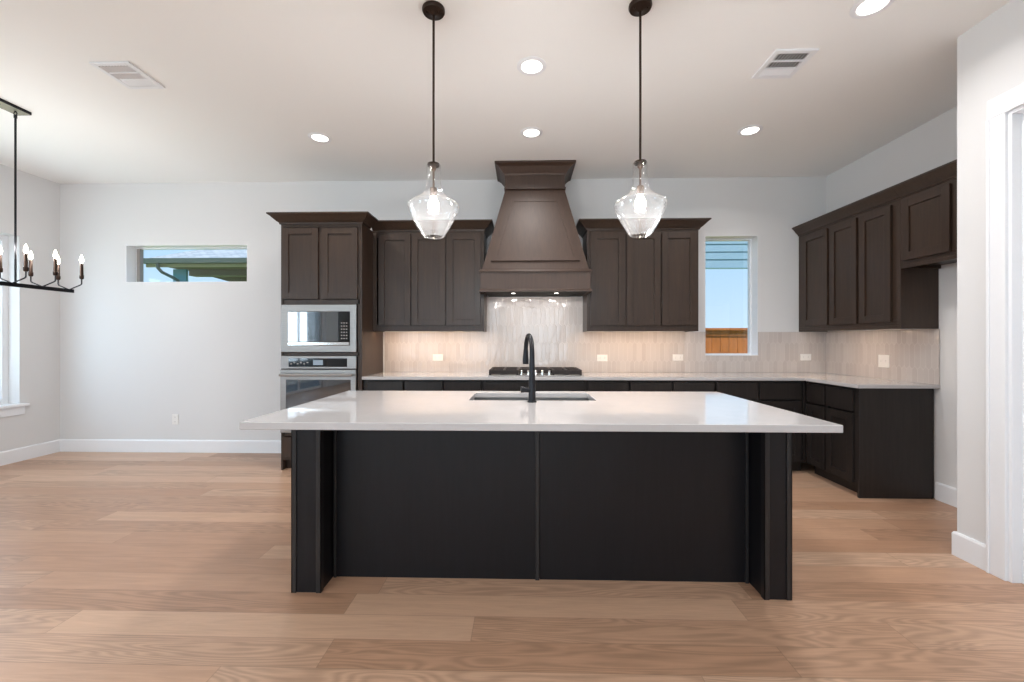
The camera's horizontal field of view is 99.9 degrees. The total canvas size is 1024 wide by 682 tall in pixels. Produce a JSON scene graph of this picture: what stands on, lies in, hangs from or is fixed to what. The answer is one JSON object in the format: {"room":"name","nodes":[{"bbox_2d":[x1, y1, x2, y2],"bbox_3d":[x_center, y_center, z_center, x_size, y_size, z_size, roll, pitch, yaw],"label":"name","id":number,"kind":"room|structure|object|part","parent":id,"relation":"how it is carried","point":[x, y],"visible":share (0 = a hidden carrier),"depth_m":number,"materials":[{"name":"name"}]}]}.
{"room":"kitchen","nodes":[
{"label":"kitchen","id":0,"kind":"room"},
{"bbox_2d":[0,164,59,451],"bbox_3d":[-5.381,-0.255,0.024,0.200,3.050,9.770,0,0,1],"label":"wall","id":1,"kind":"structure","parent":0,"point":[33,314],"depth_m":4.63,"materials":[{"name":"paint"}]},
{"bbox_2d":[0,235,29,416],"bbox_3d":[-5.256,-0.155,3.624,0.225,1.870,1.895,0,0,1],"label":"window","id":2,"kind":"structure","parent":1,"relation":"in","point":[14,409],"depth_m":4.47,"materials":[{"name":"white paint"}]},
{"bbox_3d":[-5.231,0.680,3.624,0.175,0.029,1.895,0,0,1],"label":"sill","id":3,"kind":"part","parent":2,"relation":"part of","materials":[{"name":"white paint"}]},
{"bbox_2d":[0,439,59,465],"bbox_3d":[-5.219,1.200,2.120,0.016,0.140,5.570,0,0,1],"label":"baseboard","id":4,"kind":"structure","parent":1,"relation":"attached to","point":[41,449],"depth_m":4.59,"materials":[{"name":"white paint"}]},
{"bbox_2d":[60,177,825,439],"bbox_3d":[-0.864,-0.255,4.894,8.980,3.050,0.200,0,0,1],"label":"wall","id":5,"kind":"structure","parent":0,"point":[134,356],"depth_m":4.86,"materials":[{"name":"paint"}]},
{"bbox_2d":[60,439,280,452],"bbox_3d":[-3.699,1.200,4.859,2.914,0.140,0.016,0,0,1],"label":"baseboard","id":6,"kind":"structure","parent":5,"relation":"attached to","point":[66,445],"depth_m":4.86,"materials":[{"name":"white paint"}]},
{"bbox_2d":[172,414,178,423],"bbox_3d":[-3.811,0.898,4.865,0.072,0.115,0.008,0,0,1],"label":"power outlet","id":7,"kind":"object","parent":5,"relation":"attached to","point":[175,417],"visible":1,"depth_m":4.86,"materials":[{"name":"white plastic"}]},
{"bbox_2d":[126,245,246,281],"bbox_3d":[-3.683,-0.865,4.926,1.401,0.420,0.120,0,0,1],"label":"trim","id":8,"kind":"structure","parent":5,"relation":"attached to","point":[130,249],"depth_m":4.93,"materials":[{"name":"white paint"}]},
{"bbox_2d":[136,247,246,281],"bbox_3d":[-3.680,-0.865,5.017,1.401,0.420,0.060,0,0,1],"label":"window","id":9,"kind":"structure","parent":5,"relation":"in","point":[139,251],"depth_m":5.01,"materials":[{"name":"white paint"}]},
{"bbox_3d":[-4.349,-0.865,5.029,0.036,0.392,0.050,0,0,1],"label":"sash","id":10,"kind":"part","parent":9,"relation":"part of","materials":[{"name":"white plastic"}]},
{"bbox_2d":[372,219,493,331],"bbox_3d":[-0.820,-0.656,4.581,1.252,1.132,0.421,0,0,1],"label":"upper cabinet","id":11,"kind":"object","parent":5,"relation":"attached to","point":[420,283],"visible":0.98,"depth_m":4.45,"materials":[{"name":"brown wood"}]},
{"bbox_3d":[-1.218,-0.624,4.462,0.334,0.948,0.019,0,0,1],"label":"door","id":12,"kind":"part","parent":11,"relation":"part of","materials":[{"name":"brown wood"}]},
{"bbox_3d":[-0.864,-0.624,4.453,0.347,0.948,0.019,0,0,1],"label":"door","id":13,"kind":"part","parent":11,"relation":"part of","materials":[{"name":"brown wood"}]},
{"bbox_3d":[-0.820,-1.175,4.581,1.252,0.094,0.421,0,0,1],"label":"crown","id":14,"kind":"part","parent":11,"relation":"part of","materials":[{"name":"brown wood"}]},
{"bbox_3d":[-0.498,-0.624,4.444,0.349,0.948,0.019,0,0,1],"label":"door","id":15,"kind":"part","parent":11,"relation":"part of","materials":[{"name":"brown wood"}]},
{"bbox_2d":[433,354,442,360],"bbox_3d":[-0.825,0.195,4.778,0.115,0.072,0.008,0,0,1],"label":"power outlet","id":16,"kind":"object","parent":5,"relation":"attached to","point":[436,357],"visible":1,"depth_m":4.78,"materials":[{"name":"white plastic"}]},
{"bbox_2d":[479,160,592,296],"bbox_3d":[0.235,-1.125,4.474,1.108,1.307,0.580,0,0,1],"label":"range hood","id":17,"kind":"object","parent":5,"relation":"attached to","point":[535,249],"visible":0.95,"depth_m":4.27,"materials":[{"name":"brown wood"}]},
{"bbox_3d":[0.231,-1.104,4.286,0.867,0.659,0.148,0,0,1],"label":"panel frame","id":18,"kind":"part","parent":17,"relation":"part of","materials":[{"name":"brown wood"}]},
{"bbox_3d":[0.235,-0.677,4.475,1.104,0.025,0.578,0,0,1],"label":"moulding","id":19,"kind":"part","parent":17,"relation":"part of","materials":[{"name":"brown wood"}]},
{"bbox_3d":[0.231,-1.106,4.290,0.760,0.583,0.127,0,0,1],"label":"panel","id":20,"kind":"part","parent":17,"relation":"part of","materials":[{"name":"brown wood"}]},
{"bbox_3d":[0.236,-1.724,4.511,0.806,0.109,0.507,0,0,1],"label":"crown","id":21,"kind":"part","parent":17,"relation":"part of","materials":[{"name":"brown wood"}]},
{"bbox_3d":[0.235,-0.486,4.474,1.108,0.028,0.580,0,0,1],"label":"moulding","id":22,"kind":"part","parent":17,"relation":"part of","materials":[{"name":"brown wood"}]},
{"bbox_2d":[597,355,607,360],"bbox_3d":[0.993,0.197,4.731,0.115,0.072,0.008,0,0,1],"label":"power outlet","id":23,"kind":"object","parent":5,"relation":"attached to","point":[599,357],"visible":1,"depth_m":4.73,"materials":[{"name":"white plastic"}]},
{"bbox_2d":[385,297,825,372],"bbox_3d":[0.999,-0.059,4.741,4.843,0.826,0.010,0,0,1],"label":"backsplash","id":24,"kind":"structure","parent":5,"relation":"attached to","point":[555,324],"depth_m":4.75,"materials":[{"name":"tile"}]},
{"bbox_2d":[576,218,711,331],"bbox_3d":[1.341,-0.656,4.525,1.318,1.132,0.421,0,0,1],"label":"upper cabinet","id":25,"kind":"object","parent":5,"relation":"attached to","point":[640,282],"visible":1,"depth_m":4.39,"materials":[{"name":"brown wood"}]},
{"bbox_3d":[0.981,-0.624,4.406,0.346,0.948,0.019,0,0,1],"label":"door","id":26,"kind":"part","parent":25,"relation":"part of","materials":[{"name":"brown wood"}]},
{"bbox_3d":[1.345,-0.624,4.396,0.338,0.948,0.019,0,0,1],"label":"door","id":27,"kind":"part","parent":25,"relation":"part of","materials":[{"name":"brown wood"}]},
{"bbox_3d":[1.341,-1.175,4.525,1.318,0.094,0.421,0,0,1],"label":"crown","id":28,"kind":"part","parent":25,"relation":"part of","materials":[{"name":"brown wood"}]},
{"bbox_3d":[1.704,-0.624,4.387,0.344,0.948,0.019,0,0,1],"label":"door","id":29,"kind":"part","parent":25,"relation":"part of","materials":[{"name":"brown wood"}]},
{"bbox_2d":[673,354,682,360],"bbox_3d":[1.818,0.192,4.710,0.115,0.072,0.008,0,0,1],"label":"power outlet","id":30,"kind":"object","parent":5,"relation":"attached to","point":[676,357],"visible":1,"depth_m":4.71,"materials":[{"name":"white plastic"}]},
{"bbox_2d":[705,239,750,354],"bbox_3d":[2.407,-0.485,4.862,0.571,1.310,0.055,0,0,1],"label":"window","id":31,"kind":"structure","parent":5,"relation":"in","point":[748,240],"depth_m":4.84,"materials":[{"name":"white paint"}]},
{"bbox_2d":[705,236,757,354],"bbox_3d":[2.404,-0.487,4.772,0.571,1.306,0.125,0,0,1],"label":"trim","id":32,"kind":"structure","parent":5,"relation":"attached to","point":[754,239],"depth_m":4.76,"materials":[{"name":"white paint"}]},
{"bbox_2d":[705,355,758,355],"bbox_3d":[2.404,0.168,4.768,0.573,0.004,0.141,0,0,1],"label":"trim","id":33,"kind":"structure","parent":5,"relation":"attached to","point":[705,355],"depth_m":4.70,"materials":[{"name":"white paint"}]},
{"bbox_2d":[800,354,810,360],"bbox_3d":[3.195,0.187,4.675,0.115,0.072,0.008,0,0,1],"label":"power outlet","id":34,"kind":"object","parent":5,"relation":"attached to","point":[803,357],"visible":1,"depth_m":4.67,"materials":[{"name":"white plastic"}]},
{"bbox_2d":[0,0,1010,183],"bbox_3d":[-0.993,-1.855,-0.089,8.980,0.150,10.170,0,0,1],"label":"ceiling","id":35,"kind":"structure","parent":0,"point":[246,83],"depth_m":3.00,"materials":[{"name":"paint"}]},
{"bbox_2d":[0,98,83,292],"bbox_3d":[-3.819,-1.093,3.185,0.275,1.371,1.096,0,0,1],"label":"chandelier","id":36,"kind":"object","parent":35,"relation":"hanging from","point":[16,110],"visible":1,"depth_m":3.31,"materials":[{"name":"black metal"}]},
{"bbox_3d":[-3.816,-1.097,3.304,0.024,1.321,0.020,0,0,-36],"label":"rod","id":37,"kind":"part","parent":36,"relation":"part of","materials":[{"name":"black metal"}]},
{"bbox_3d":[-3.749,-0.474,3.270,0.118,0.096,0.010,0,0,1],"label":"arm","id":38,"kind":"part","parent":36,"relation":"part of","materials":[{"name":"black metal"}]},
{"bbox_3d":[-3.695,-0.693,3.268,0.027,0.074,0.027,0,0,1],"label":"bulb","id":39,"kind":"part","parent":36,"relation":"part of","materials":[{"name":"white glass"}]},
{"bbox_3d":[-3.933,-0.693,3.514,0.027,0.074,0.027,0,0,1],"label":"bulb","id":40,"kind":"part","parent":36,"relation":"part of","materials":[{"name":"white glass"}]},
{"bbox_3d":[-3.690,-0.693,3.475,0.027,0.074,0.027,0,0,1],"label":"bulb","id":41,"kind":"part","parent":36,"relation":"part of","materials":[{"name":"white glass"}]},
{"bbox_2d":[89,61,164,88],"bbox_3d":[-2.571,-1.774,2.887,0.260,0.012,0.284,0,0,1],"label":"ceiling vent","id":42,"kind":"object","parent":35,"relation":"in","point":[125,73],"visible":1,"depth_m":2.87,"materials":[{"name":"white metal"}]},
{"bbox_2d":[308,132,331,142],"bbox_3d":[-1.688,-1.775,3.780,0.192,0.008,0.192,0,0,1],"label":"recessed light","id":43,"kind":"object","parent":35,"relation":"in","point":[315,136],"visible":1,"depth_m":3.77,"materials":[{"name":"white paint"}]},
{"bbox_2d":[407,0,458,238],"bbox_3d":[-0.421,-1.167,2.312,0.275,1.225,0.275,0,0,1],"label":"pendant light","id":44,"kind":"object","parent":35,"relation":"hanging from","point":[433,10],"visible":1,"depth_m":2.31,"materials":[{"name":"clear glass"}]},
{"bbox_3d":[-0.421,-0.746,2.312,0.275,0.384,0.275,0,0,1],"label":"lamp shade","id":45,"kind":"part","parent":44,"relation":"part of","materials":[{"name":"clear glass"}]},
{"bbox_2d":[428,165,438,212],"bbox_3d":[-0.421,-0.809,2.312,0.060,0.249,0.060,0,0,1],"label":"socket","id":46,"kind":"object","parent":44,"relation":"attached to","point":[433,204],"depth_m":2.30,"materials":[{"name":"silver metal"}]},
{"bbox_3d":[-0.421,-1.353,2.312,0.013,0.795,0.013,0,0,1],"label":"rod","id":47,"kind":"part","parent":44,"relation":"part of","materials":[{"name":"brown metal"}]},
{"bbox_2d":[520,127,542,137],"bbox_3d":[0.167,-1.775,3.687,0.192,0.008,0.192,0,0,1],"label":"recessed light","id":48,"kind":"object","parent":35,"relation":"in","point":[529,132],"visible":1,"depth_m":3.68,"materials":[{"name":"white paint"}]},
{"bbox_2d":[517,56,546,75],"bbox_3d":[0.128,-1.775,2.793,0.192,0.008,0.192,0,0,1],"label":"recessed light","id":49,"kind":"object","parent":35,"relation":"in","point":[531,65],"visible":1,"depth_m":2.78,"materials":[{"name":"white paint"}]},
{"bbox_2d":[614,0,667,236],"bbox_3d":[0.681,-1.167,2.283,0.275,1.225,0.275,0,0,1],"label":"pendant light","id":50,"kind":"object","parent":35,"relation":"hanging from","point":[637,8],"visible":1,"depth_m":2.28,"materials":[{"name":"clear glass"}]},
{"bbox_2d":[634,163,645,210],"bbox_3d":[0.681,-0.809,2.283,0.060,0.249,0.060,0,0,1],"label":"bulb","id":51,"kind":"object","parent":50,"relation":"attached to","point":[640,202],"depth_m":2.27,"materials":[{"name":"white glass"}]},
{"bbox_3d":[0.681,-1.353,2.283,0.013,0.795,0.013,0,0,1],"label":"rod","id":52,"kind":"part","parent":50,"relation":"part of","materials":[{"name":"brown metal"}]},
{"bbox_3d":[0.681,-0.746,2.283,0.275,0.384,0.275,0,0,1],"label":"lamp shade","id":53,"kind":"part","parent":50,"relation":"part of","materials":[{"name":"clear glass"}]},
{"bbox_2d":[737,125,762,135],"bbox_3d":[2.020,-1.775,3.649,0.192,0.008,0.192,0,0,1],"label":"recessed light","id":54,"kind":"object","parent":35,"relation":"in","point":[749,130],"visible":1,"depth_m":3.64,"materials":[{"name":"white paint"}]},
{"bbox_2d":[752,48,818,78],"bbox_3d":[1.748,-1.774,2.768,0.260,0.012,0.284,0,0,1],"label":"ceiling vent","id":55,"kind":"object","parent":35,"relation":"in","point":[782,63],"visible":1,"depth_m":2.75,"materials":[{"name":"white metal"}]},
{"bbox_2d":[849,0,894,18],"bbox_3d":[1.913,-1.775,2.281,0.192,0.008,0.192,0,0,1],"label":"recessed light","id":56,"kind":"object","parent":35,"relation":"in","point":[861,9],"visible":1,"depth_m":2.30,"materials":[{"name":"white paint"}]},
{"bbox_2d":[0,452,1023,681],"bbox_3d":[-0.993,1.330,-0.089,8.980,0.120,10.170,0,0,1],"label":"floor","id":57,"kind":"structure","parent":0,"point":[115,566],"depth_m":2.05,"materials":[{"name":"brown wood"}]},
{"bbox_2d":[266,211,382,469],"bbox_3d":[-1.850,0.024,4.458,0.983,2.492,0.721,0,0,1],"label":"tall cabinet","id":58,"kind":"object","parent":57,"relation":"on","point":[327,257],"visible":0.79,"depth_m":4.18,"materials":[{"name":"brown wood"}]},
{"bbox_3d":[-1.866,1.040,4.179,0.739,0.190,0.019,0,0,1],"label":"drawer","id":59,"kind":"part","parent":58,"relation":"part of","materials":[{"name":"brown wood"}]},
{"bbox_3d":[-2.059,-0.745,4.184,0.353,0.694,0.019,0,0,1],"label":"door","id":60,"kind":"part","parent":58,"relation":"part of","materials":[{"name":"brown wood"}]},
{"bbox_2d":[279,356,357,432],"bbox_3d":[-1.868,0.527,4.400,0.738,0.745,0.620,0,0,1],"label":"wall oven","id":61,"kind":"object","parent":58,"relation":"in","point":[304,379],"visible":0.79,"depth_m":4.16,"materials":[{"name":"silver metal"}]},
{"bbox_3d":[-1.875,0.335,4.121,0.698,0.026,0.062,0,0,1],"label":"handle","id":62,"kind":"part","parent":61,"relation":"part of","materials":[{"name":"metal"}]},
{"bbox_3d":[-1.874,0.216,4.175,0.738,0.123,0.026,0,0,1],"label":"control panel","id":63,"kind":"part","parent":61,"relation":"part of","materials":[{"name":"metal"}]},
{"bbox_2d":[281,305,357,351],"bbox_3d":[-1.867,-0.113,4.431,0.738,0.458,0.558,0,0,1],"label":"microwave","id":64,"kind":"object","parent":58,"relation":"in","point":[304,328],"visible":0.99,"depth_m":4.16,"materials":[{"name":"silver metal"}]},
{"bbox_3d":[-1.922,-0.128,4.172,0.494,0.292,0.034,0,0,1],"label":"door","id":65,"kind":"part","parent":64,"relation":"part of","materials":[{"name":"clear glass"}]},
{"bbox_3d":[-1.869,0.036,4.170,0.600,0.031,0.036,0,0,1],"label":"handle","id":66,"kind":"part","parent":64,"relation":"part of","materials":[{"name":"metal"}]},
{"bbox_3d":[-1.621,-0.128,4.164,0.104,0.292,0.034,0,0,1],"label":"control panel","id":67,"kind":"part","parent":64,"relation":"part of","materials":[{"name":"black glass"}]},
{"bbox_3d":[-1.850,-1.175,4.458,0.983,0.094,0.721,0,0,1],"label":"crown","id":68,"kind":"part","parent":58,"relation":"part of","materials":[{"name":"brown wood"}]},
{"bbox_3d":[-1.672,-0.745,4.174,0.351,0.694,0.019,0,0,1],"label":"door","id":69,"kind":"part","parent":58,"relation":"part of","materials":[{"name":"brown wood"}]},
{"bbox_2d":[364,380,481,390],"bbox_3d":[-0.864,0.828,4.483,1.162,0.884,0.618,0,0,1],"label":"base cabinet","id":70,"kind":"object","parent":57,"relation":"on","point":[369,385],"visible":0.06,"depth_m":4.18,"materials":[{"name":"brown wood"}]},
{"bbox_3d":[-1.237,0.485,4.193,0.350,0.159,0.019,0,0,1],"label":"drawer","id":71,"kind":"part","parent":70,"relation":"part of","materials":[{"name":"brown wood"}]},
{"bbox_3d":[-0.860,0.485,4.183,0.365,0.159,0.019,0,0,1],"label":"drawer","id":72,"kind":"part","parent":70,"relation":"part of","materials":[{"name":"brown wood"}]},
{"bbox_3d":[-0.480,0.485,4.173,0.355,0.159,0.019,0,0,1],"label":"drawer","id":73,"kind":"part","parent":70,"relation":"part of","materials":[{"name":"brown wood"}]},
{"bbox_2d":[482,380,585,390],"bbox_3d":[0.220,0.828,4.455,1.002,0.884,0.618,0,0,1],"label":"base cabinet","id":74,"kind":"object","parent":57,"relation":"on","point":[487,385],"visible":0.08,"depth_m":4.15,"materials":[{"name":"brown wood"}]},
{"bbox_2d":[291,430,791,599],"bbox_3d":[0.139,0.829,2.527,2.477,0.882,0.800,0,0,1],"label":"kitchen island","id":75,"kind":"object","parent":57,"relation":"on","point":[546,505],"visible":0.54,"depth_m":2.27,"materials":[{"name":"grey wood"}]},
{"bbox_3d":[-1.033,0.829,2.172,0.152,0.882,0.030,0,0,1],"label":"corner moulding","id":76,"kind":"part","parent":75,"relation":"part of","materials":[{"name":"grey wood"}]},
{"bbox_3d":[-1.032,0.829,2.243,0.140,0.882,0.159,0,0,1],"label":"post","id":77,"kind":"part","parent":75,"relation":"part of","materials":[{"name":"grey wood"}]},
{"bbox_2d":[239,391,842,432],"bbox_3d":[0.116,0.371,2.406,2.560,0.032,1.164,0,0,1],"label":"island countertop","id":78,"kind":"structure","parent":75,"relation":"on","point":[607,411],"depth_m":2.11,"materials":[{"name":"white stone"}]},
{"bbox_2d":[520,333,536,402],"bbox_3d":[0.097,0.157,2.554,0.094,0.394,0.242,0,0,1],"label":"faucet","id":79,"kind":"object","parent":78,"relation":"on","point":[531,391],"visible":1,"depth_m":2.45,"materials":[{"name":"black metal"}]},
{"bbox_3d":[0.076,0.283,2.458,0.054,0.038,0.037,0,0,-6],"label":"handle","id":80,"kind":"part","parent":79,"relation":"part of","materials":[{"name":"black metal"}]},
{"bbox_3d":[0.097,0.153,2.550,0.043,0.387,0.227,0,0,-11],"label":"spout","id":81,"kind":"part","parent":79,"relation":"part of","materials":[{"name":"black metal"}]},
{"bbox_2d":[474,398,590,400],"bbox_3d":[0.125,0.499,2.705,0.778,0.223,0.383,0,0,1],"label":"sink","id":82,"kind":"object","parent":78,"relation":"in","point":[543,399],"visible":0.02,"depth_m":2.89,"materials":[{"name":"metal"}]},
{"bbox_3d":[1.301,0.829,2.183,0.123,0.882,0.159,0,0,1],"label":"post","id":83,"kind":"part","parent":75,"relation":"part of","materials":[{"name":"grey wood"}]},
{"bbox_3d":[1.299,0.829,2.112,0.135,0.882,0.030,0,0,1],"label":"corner moulding","id":84,"kind":"part","parent":75,"relation":"part of","materials":[{"name":"grey wood"}]},
{"bbox_2d":[586,380,671,391],"bbox_3d":[1.133,0.828,4.431,0.821,0.884,0.618,0,0,1],"label":"base cabinet","id":85,"kind":"object","parent":57,"relation":"on","point":[591,385],"visible":0.16,"depth_m":4.12,"materials":[{"name":"brown wood"}]},
{"bbox_3d":[0.924,0.485,4.137,0.385,0.159,0.019,0,0,1],"label":"drawer","id":86,"kind":"part","parent":85,"relation":"part of","materials":[{"name":"brown wood"}]},
{"bbox_3d":[1.332,0.485,4.127,0.390,0.159,0.019,0,0,1],"label":"drawer","id":87,"kind":"part","parent":85,"relation":"part of","materials":[{"name":"brown wood"}]},
{"bbox_2d":[672,380,756,401],"bbox_3d":[1.949,0.828,4.410,0.807,0.884,0.618,0,0,1],"label":"base cabinet","id":88,"kind":"object","parent":57,"relation":"on","point":[747,390],"visible":0.16,"depth_m":4.10,"materials":[{"name":"brown wood"}]},
{"bbox_3d":[1.739,0.485,4.116,0.385,0.159,0.019,0,0,1],"label":"drawer","id":89,"kind":"part","parent":88,"relation":"part of","materials":[{"name":"brown wood"}]},
{"bbox_3d":[2.143,0.485,4.106,0.383,0.159,0.019,0,0,1],"label":"drawer","id":90,"kind":"part","parent":88,"relation":"part of","materials":[{"name":"brown wood"}]},
{"bbox_2d":[757,381,805,470],"bbox_3d":[2.583,0.828,4.394,0.458,0.884,0.618,0,0,1],"label":"base cabinet","id":91,"kind":"object","parent":57,"relation":"on","point":[786,395],"visible":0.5,"depth_m":4.09,"materials":[{"name":"brown wood"}]},
{"bbox_3d":[2.553,0.485,4.095,0.388,0.159,0.019,0,0,1],"label":"drawer","id":92,"kind":"part","parent":91,"relation":"part of","materials":[{"name":"brown wood"}]},
{"bbox_3d":[2.553,0.868,4.095,0.388,0.575,0.019,0,0,1],"label":"door","id":93,"kind":"part","parent":91,"relation":"part of","materials":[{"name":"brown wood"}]},
{"bbox_2d":[806,381,933,498],"bbox_3d":[3.087,0.828,3.766,0.618,0.884,0.648,0,0,1],"label":"base cabinet","id":94,"kind":"object","parent":57,"relation":"on","point":[885,446],"visible":0.92,"depth_m":3.45,"materials":[{"name":"brown wood"}]},
{"bbox_2d":[362,372,939,388],"bbox_3d":[0.974,0.370,4.103,4.860,0.030,1.283,0,0,1],"label":"countertop","id":95,"kind":"structure","parent":94,"relation":"on","point":[851,381],"depth_m":4.18,"materials":[{"name":"white stone"}]},
{"bbox_2d":[488,367,582,376],"bbox_3d":[0.234,0.325,4.438,0.930,0.061,0.515,0,0,1],"label":"gas cooktop","id":96,"kind":"object","parent":95,"relation":"in","point":[494,371],"visible":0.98,"depth_m":4.22,"materials":[{"name":"metal"}]},
{"bbox_3d":[2.792,0.494,3.952,0.019,0.172,0.235,0,0,1],"label":"drawer","id":97,"kind":"part","parent":94,"relation":"part of","materials":[{"name":"brown wood"}]},
{"bbox_3d":[2.792,0.879,3.952,0.019,0.562,0.235,0,0,1],"label":"door","id":98,"kind":"part","parent":94,"relation":"part of","materials":[{"name":"brown wood"}]},
{"bbox_3d":[2.785,0.494,3.657,0.019,0.172,0.305,0,0,1],"label":"drawer","id":99,"kind":"part","parent":94,"relation":"part of","materials":[{"name":"brown wood"}]},
{"bbox_3d":[2.785,0.879,3.657,0.019,0.562,0.305,0,0,1],"label":"door","id":100,"kind":"part","parent":94,"relation":"part of","materials":[{"name":"brown wood"}]},
{"bbox_3d":[3.072,0.828,3.452,0.575,0.884,0.020,0,0,1],"label":"panel","id":101,"kind":"part","parent":94,"relation":"part of","materials":[{"name":"brown wood"}]},
{"bbox_2d":[826,106,956,497],"bbox_3d":[3.492,-0.255,3.536,0.200,3.050,2.290,0,0,1],"label":"wall","id":102,"kind":"structure","parent":0,"point":[931,145],"depth_m":3.43,"materials":[{"name":"paint"}]},
{"bbox_2d":[792,187,938,331],"bbox_3d":[3.220,-0.656,4.051,0.370,1.132,1.265,0,0,1],"label":"upper cabinet","id":103,"kind":"object","parent":102,"relation":"attached to","point":[851,275],"visible":0.98,"depth_m":3.78,"materials":[{"name":"brown wood"}]},
{"bbox_3d":[3.107,-0.623,4.414,0.019,0.950,0.375,0,0,1],"label":"door","id":104,"kind":"part","parent":103,"relation":"part of","materials":[{"name":"brown wood"}]},
{"bbox_3d":[3.097,-0.623,4.024,0.019,0.950,0.335,0,0,1],"label":"door","id":105,"kind":"part","parent":103,"relation":"part of","materials":[{"name":"brown wood"}]},
{"bbox_3d":[3.072,-1.175,4.055,0.074,0.094,1.265,0,0,1],"label":"crown","id":106,"kind":"part","parent":103,"relation":"part of","materials":[{"name":"brown wood"}]},
{"bbox_3d":[3.088,-0.623,3.659,0.019,0.950,0.325,0,0,1],"label":"door","id":107,"kind":"part","parent":103,"relation":"part of","materials":[{"name":"brown wood"}]},
{"bbox_2d":[826,329,939,384],"bbox_3d":[3.400,0.133,4.038,0.010,0.442,1.269,0,0,1],"label":"backsplash","id":108,"kind":"structure","parent":102,"relation":"attached to","point":[914,354],"depth_m":3.87,"materials":[{"name":"tile"}]},
{"bbox_2d":[878,355,889,367],"bbox_3d":[3.388,0.192,3.919,0.008,0.115,0.118,0,0,1],"label":"power outlet","id":109,"kind":"object","parent":102,"relation":"attached to","point":[883,360],"visible":1,"depth_m":3.91,"materials":[{"name":"white plastic"}]},
{"bbox_2d":[891,159,956,268],"bbox_3d":[3.192,-0.893,2.970,0.370,0.657,0.893,0,0,1],"label":"upper cabinet","id":110,"kind":"object","parent":102,"relation":"attached to","point":[929,198],"visible":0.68,"depth_m":3.17,"materials":[{"name":"brown wood"}]},
{"bbox_3d":[3.044,-1.175,2.974,0.074,0.094,0.893,0,0,1],"label":"crown","id":111,"kind":"part","parent":110,"relation":"part of","materials":[{"name":"brown wood"}]},
{"bbox_3d":[3.076,-0.861,3.202,0.019,0.475,0.380,0,0,1],"label":"door","id":112,"kind":"part","parent":110,"relation":"part of","materials":[{"name":"brown wood"}]},
{"bbox_3d":[3.065,-0.861,2.767,0.019,0.475,0.410,0,0,1],"label":"door","id":113,"kind":"part","parent":110,"relation":"part of","materials":[{"name":"brown wood"}]},
{"bbox_2d":[957,0,1023,543],"bbox_3d":[2.584,-0.255,-1.267,0.120,3.050,7.600,0,0,1],"label":"wall","id":114,"kind":"structure","parent":0,"point":[990,55],"depth_m":2.43,"materials":[{"name":"paint"}]},
{"bbox_2d":[935,482,985,570],"bbox_3d":[2.996,1.200,2.894,0.760,0.140,1.090,0,0,1],"label":"baseboard","id":115,"kind":"structure","parent":114,"relation":"attached to","point":[972,551],"depth_m":2.49,"materials":[{"name":"white paint"}]},
{"bbox_2d":[986,83,1023,580],"bbox_3d":[2.592,-0.018,1.859,0.026,2.575,0.990,0,0,1],"label":"trim","id":116,"kind":"structure","parent":114,"relation":"attached to","point":[998,108],"depth_m":2.30,"materials":[{"name":"white paint"}]},
{"bbox_2d":[1008,105,1023,583],"bbox_3d":[2.665,0.035,1.857,0.128,2.470,0.810,0,0,1],"label":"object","id":117,"kind":"structure","parent":114,"relation":"attached to","point":[1016,116],"depth_m":2.25,"materials":[{"name":"white paint"}]},
{"label":"outside","id":118,"kind":"structure","parent":0,"visible":0},
{"bbox_3d":[-2.870,1.640,5.076,38.000,0.100,42.000,0,0,1],"label":"ground","id":119,"kind":"structure","parent":118,"visible":0},
{"bbox_2d":[144,249,246,281],"bbox_3d":[-4.727,-0.922,12.576,7.100,5.025,7.100,0,0,1],"label":"neighbouring house","id":120,"kind":"structure","parent":119,"relation":"on","point":[230,265],"depth_m":9.38,"materials":[{"name":"green"}]},
{"bbox_2d":[705,241,747,268],"bbox_3d":[5.507,-0.666,9.886,5.500,4.512,0.150,0,0,1],"label":"beam","id":121,"kind":"structure","parent":119,"relation":"on","point":[718,254],"depth_m":9.87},
{"bbox_3d":[5.506,-1.658,9.876,5.500,0.034,0.090,0,0,1],"label":"trim","id":122,"kind":"part","parent":121,"relation":"part of","materials":[{"name":"white"}]},
{"bbox_2d":[705,328,747,352],"bbox_3d":[3.193,0.693,7.430,10.000,1.795,0.160,0,0,1],"label":"wooden fence","id":123,"kind":"object","parent":119,"relation":"on","point":[717,340],"visible":0.02,"depth_m":7.40,"materials":[{"name":"brown wood"}]},
{"bbox_3d":[3.193,-0.140,7.430,10.000,0.130,0.160,0,0,1],"label":"cap rail","id":124,"kind":"part","parent":123,"relation":"part of","materials":[{"name":"brown wood"}]}
]}

